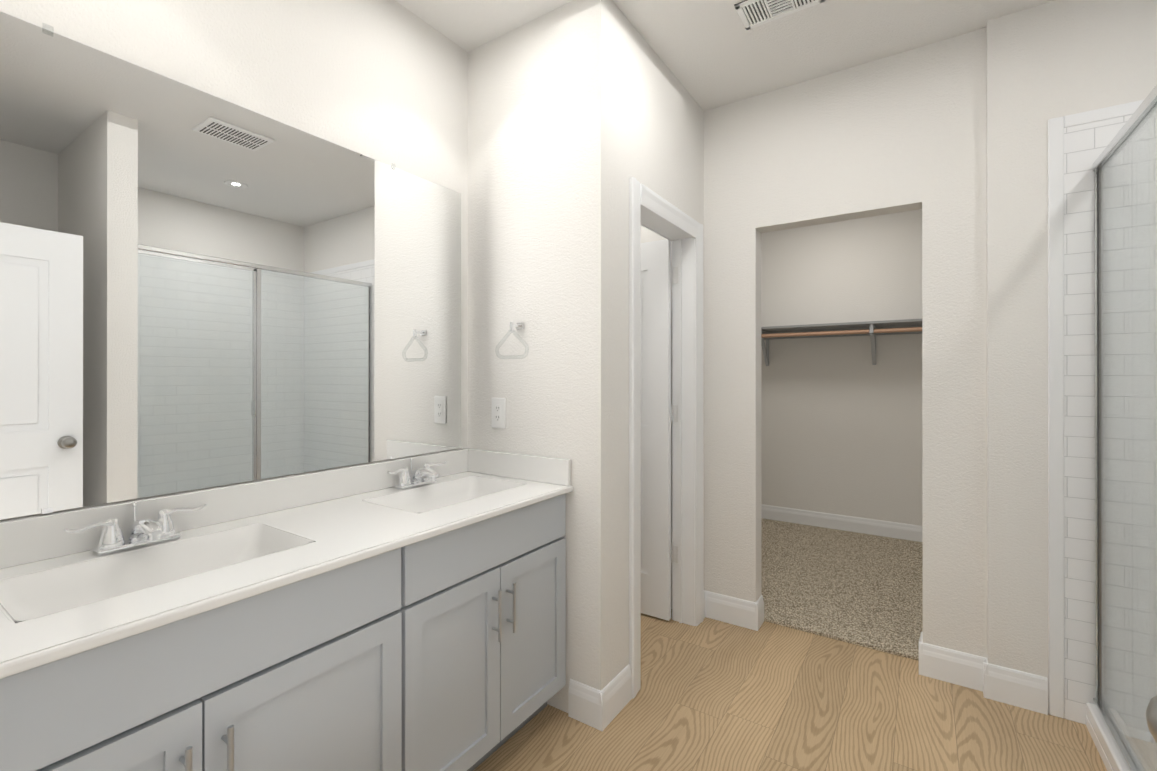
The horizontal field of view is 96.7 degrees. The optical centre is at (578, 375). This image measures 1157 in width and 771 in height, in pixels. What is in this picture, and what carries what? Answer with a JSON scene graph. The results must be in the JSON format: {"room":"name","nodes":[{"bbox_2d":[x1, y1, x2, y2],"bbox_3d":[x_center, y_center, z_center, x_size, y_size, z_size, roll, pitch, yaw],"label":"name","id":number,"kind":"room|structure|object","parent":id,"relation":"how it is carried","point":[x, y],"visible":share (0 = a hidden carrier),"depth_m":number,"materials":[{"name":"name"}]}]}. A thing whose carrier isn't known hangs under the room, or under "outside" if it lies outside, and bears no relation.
{"room":"bathroom","nodes":[
{"label":"bathroom","id":0,"kind":"room"},
{"bbox_2d":[0,0,467,521],"bbox_3d":[-1.039,-0.070,1.564,0.126,2.740,1.807,0,0,34],"label":"wall","id":1,"kind":"structure","parent":0,"point":[199,289],"depth_m":1.48,"materials":[{"name":"white paint"}]},
{"bbox_2d":[468,0,615,712],"bbox_3d":[-0.616,-0.069,2.437,1.758,2.740,0.115,0,0,34],"label":"wall","id":2,"kind":"structure","parent":0,"point":[542,178],"depth_m":2.01,"materials":[{"name":"white paint"}]},
{"bbox_2d":[0,448,467,567],"bbox_3d":[-0.947,0.370,1.584,0.019,0.100,1.664,0,0,34],"label":"backsplash","id":3,"kind":"structure","parent":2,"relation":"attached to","point":[24,540],"depth_m":1.42,"materials":[{"name":"white stone"}]},
{"bbox_2d":[492,398,505,428],"bbox_3d":[-0.340,0.158,2.176,0.078,0.128,0.009,0,0,34],"label":"outlet","id":4,"kind":"object","parent":2,"relation":"attached to","point":[498,412],"visible":1,"depth_m":2.17,"materials":[{"name":"white plastic"}]},
{"bbox_2d":[495,322,527,358],"bbox_3d":[-0.256,-0.142,2.090,0.175,0.150,0.060,0,0,34],"label":"towel ring","id":5,"kind":"object","parent":2,"relation":"attached to","point":[517,326],"visible":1,"depth_m":2.08,"materials":[{"name":"silver metal"}]},
{"bbox_2d":[468,448,571,487],"bbox_3d":[-0.257,0.371,2.112,0.540,0.100,0.019,0,0,34],"label":"backsplash","id":6,"kind":"structure","parent":2,"relation":"attached to","point":[513,466],"depth_m":2.08,"materials":[{"name":"white stone"}]},
{"bbox_2d":[616,5,703,675],"bbox_3d":[0.398,-0.069,2.475,0.115,2.740,1.075,0,0,34],"label":"wall","id":7,"kind":"structure","parent":0,"point":[626,99],"depth_m":2.12,"materials":[{"name":"white paint"}]},
{"bbox_2d":[641,239,677,620],"bbox_3d":[0.224,0.285,2.856,0.655,2.010,0.117,0,0,34],"label":"room door","id":8,"kind":"structure","parent":7,"relation":"in","point":[659,415],"depth_m":2.75,"materials":[{"name":"white wood"}]},
{"bbox_2d":[629,177,703,698],"bbox_3d":[0.379,0.250,2.446,0.155,2.102,0.804,0,0,34],"label":"door frame","id":9,"kind":"structure","parent":7,"relation":"attached to","point":[679,229],"depth_m":2.68,"materials":[{"name":"white wood"}]},
{"bbox_2d":[395,0,1053,110],"bbox_3d":[0.520,-1.490,1.734,4.900,0.100,6.550,0,0,34],"label":"ceiling","id":10,"kind":"structure","parent":0,"point":[711,54],"depth_m":2.14,"materials":[{"name":"white paint"}]},
{"bbox_2d":[734,0,825,29],"bbox_3d":[0.774,-1.433,1.979,0.300,0.010,0.165,0,0,34],"label":"ceiling vent","id":11,"kind":"object","parent":10,"relation":"in","point":[753,13],"visible":1,"depth_m":2.01,"materials":[{"name":"grey metal"}]},
{"bbox_2d":[473,609,1106,770],"bbox_3d":[-0.088,1.324,0.821,4.900,0.050,4.362,0,0,34],"label":"floor","id":12,"kind":"structure","parent":0,"point":[714,695],"depth_m":1.93,"materials":[{"name":"brown wood"}]},
{"bbox_2d":[0,472,572,770],"bbox_3d":[-0.715,0.871,1.428,0.578,0.858,1.664,0,0,34],"label":"bathroom vanity","id":13,"kind":"object","parent":12,"relation":"on","point":[406,614],"depth_m":1.21,"materials":[{"name":"grey"}]},
{"bbox_2d":[0,472,559,655],"bbox_3d":[-0.677,0.431,1.504,0.557,0.022,1.360,0,0,34],"label":"countertop","id":14,"kind":"structure","parent":13,"relation":"on","point":[341,531],"depth_m":1.21,"materials":[{"name":"white stone"}]},
{"bbox_2d":[63,502,206,554],"bbox_3d":[-1.056,0.369,1.252,0.154,0.102,0.277,0,0,34],"label":"faucet","id":15,"kind":"object","parent":14,"relation":"on","point":[129,528],"depth_m":1.25,"materials":[{"name":"silver metal"}]},
{"bbox_2d":[387,458,447,489],"bbox_3d":[-0.588,0.369,1.950,0.154,0.102,0.277,0,0,34],"label":"faucet","id":16,"kind":"object","parent":14,"relation":"on","point":[406,473],"depth_m":1.95,"materials":[{"name":"silver metal"}]},
{"bbox_2d":[1086,703,1156,770],"bbox_3d":[1.901,1.255,0.939,1.106,0.088,1.612,0,0,34],"label":"shower base","id":17,"kind":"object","parent":12,"relation":"on","point":[1109,753],"depth_m":1.74,"materials":[{"name":"white plastic"}]},
{"bbox_2d":[1092,85,1156,770],"bbox_3d":[1.471,0.213,1.228,0.060,1.997,1.610,0,0,34],"label":"shower door","id":18,"kind":"structure","parent":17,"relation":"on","point":[1138,118],"depth_m":1.66,"materials":[{"name":"clear glass"}]},
{"bbox_2d":[641,27,986,657],"bbox_3d":[0.476,-0.068,2.984,2.965,2.740,0.142,0,0,34],"label":"wall","id":19,"kind":"structure","parent":0,"point":[954,462],"depth_m":2.34,"materials":[{"name":"white paint"}]},
{"bbox_2d":[568,590,1047,730],"bbox_3d":[1.108,1.231,1.480,2.444,0.137,1.936,0,0,34],"label":"baseboard","id":20,"kind":"structure","parent":19,"relation":"attached to","point":[597,708],"depth_m":2.06,"materials":[{"name":"white wood"}]},
{"bbox_2d":[761,209,921,525],"bbox_3d":[2.179,-0.066,4.391,2.930,2.740,0.115,0,0,34],"label":"wall","id":21,"kind":"structure","parent":0,"point":[841,425],"depth_m":4.29,"materials":[{"name":"white paint"}]},
{"bbox_2d":[761,319,921,365],"bbox_3d":[2.062,-0.250,4.216,2.696,0.328,0.303,0,0,34],"label":"closet shelf","id":22,"kind":"object","parent":21,"relation":"attached to","point":[872,329],"visible":0.54,"depth_m":4.15,"materials":[{"name":"grey paint"}]},
{"bbox_2d":[761,504,922,541],"bbox_3d":[2.143,1.235,4.336,2.700,0.137,0.014,0,0,34],"label":"baseboard","id":23,"kind":"structure","parent":21,"relation":"attached to","point":[904,531],"depth_m":4.27,"materials":[{"name":"white wood"}]},
{"bbox_2d":[761,518,922,660],"bbox_3d":[1.650,1.321,3.598,3.100,0.064,2.188,0,0,34],"label":"floor carpet","id":24,"kind":"object","parent":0,"point":[861,589],"visible":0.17,"depth_m":3.16,"materials":[{"name":"beige carpet"}]},
{"bbox_2d":[986,0,1156,677],"bbox_3d":[2.333,-0.070,1.730,1.515,2.740,0.162,0,0,34],"label":"wall","id":25,"kind":"structure","parent":0,"point":[1045,62],"depth_m":2.02,"materials":[{"name":"white paint"}]},
{"bbox_2d":[1146,696,1156,742],"bbox_3d":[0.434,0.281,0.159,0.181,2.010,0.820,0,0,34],"label":"door knob","id":26,"kind":"object","parent":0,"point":[1151,714],"depth_m":0.49,"materials":[{"name":"silver metal"}]},
{"bbox_3d":[2.081,-0.072,0.095,0.115,2.740,2.835,0,0,34],"label":"wall","id":27,"kind":"structure","parent":0,"visible":0},
{"bbox_2d":[1048,99,1156,732],"bbox_3d":[2.304,0.157,1.643,1.200,2.286,0.015,0,0,34],"label":"shower wall tile","id":28,"kind":"structure","parent":27,"relation":"attached to","point":[1078,143],"depth_m":1.87,"materials":[{"name":"white tile"}]}
]}

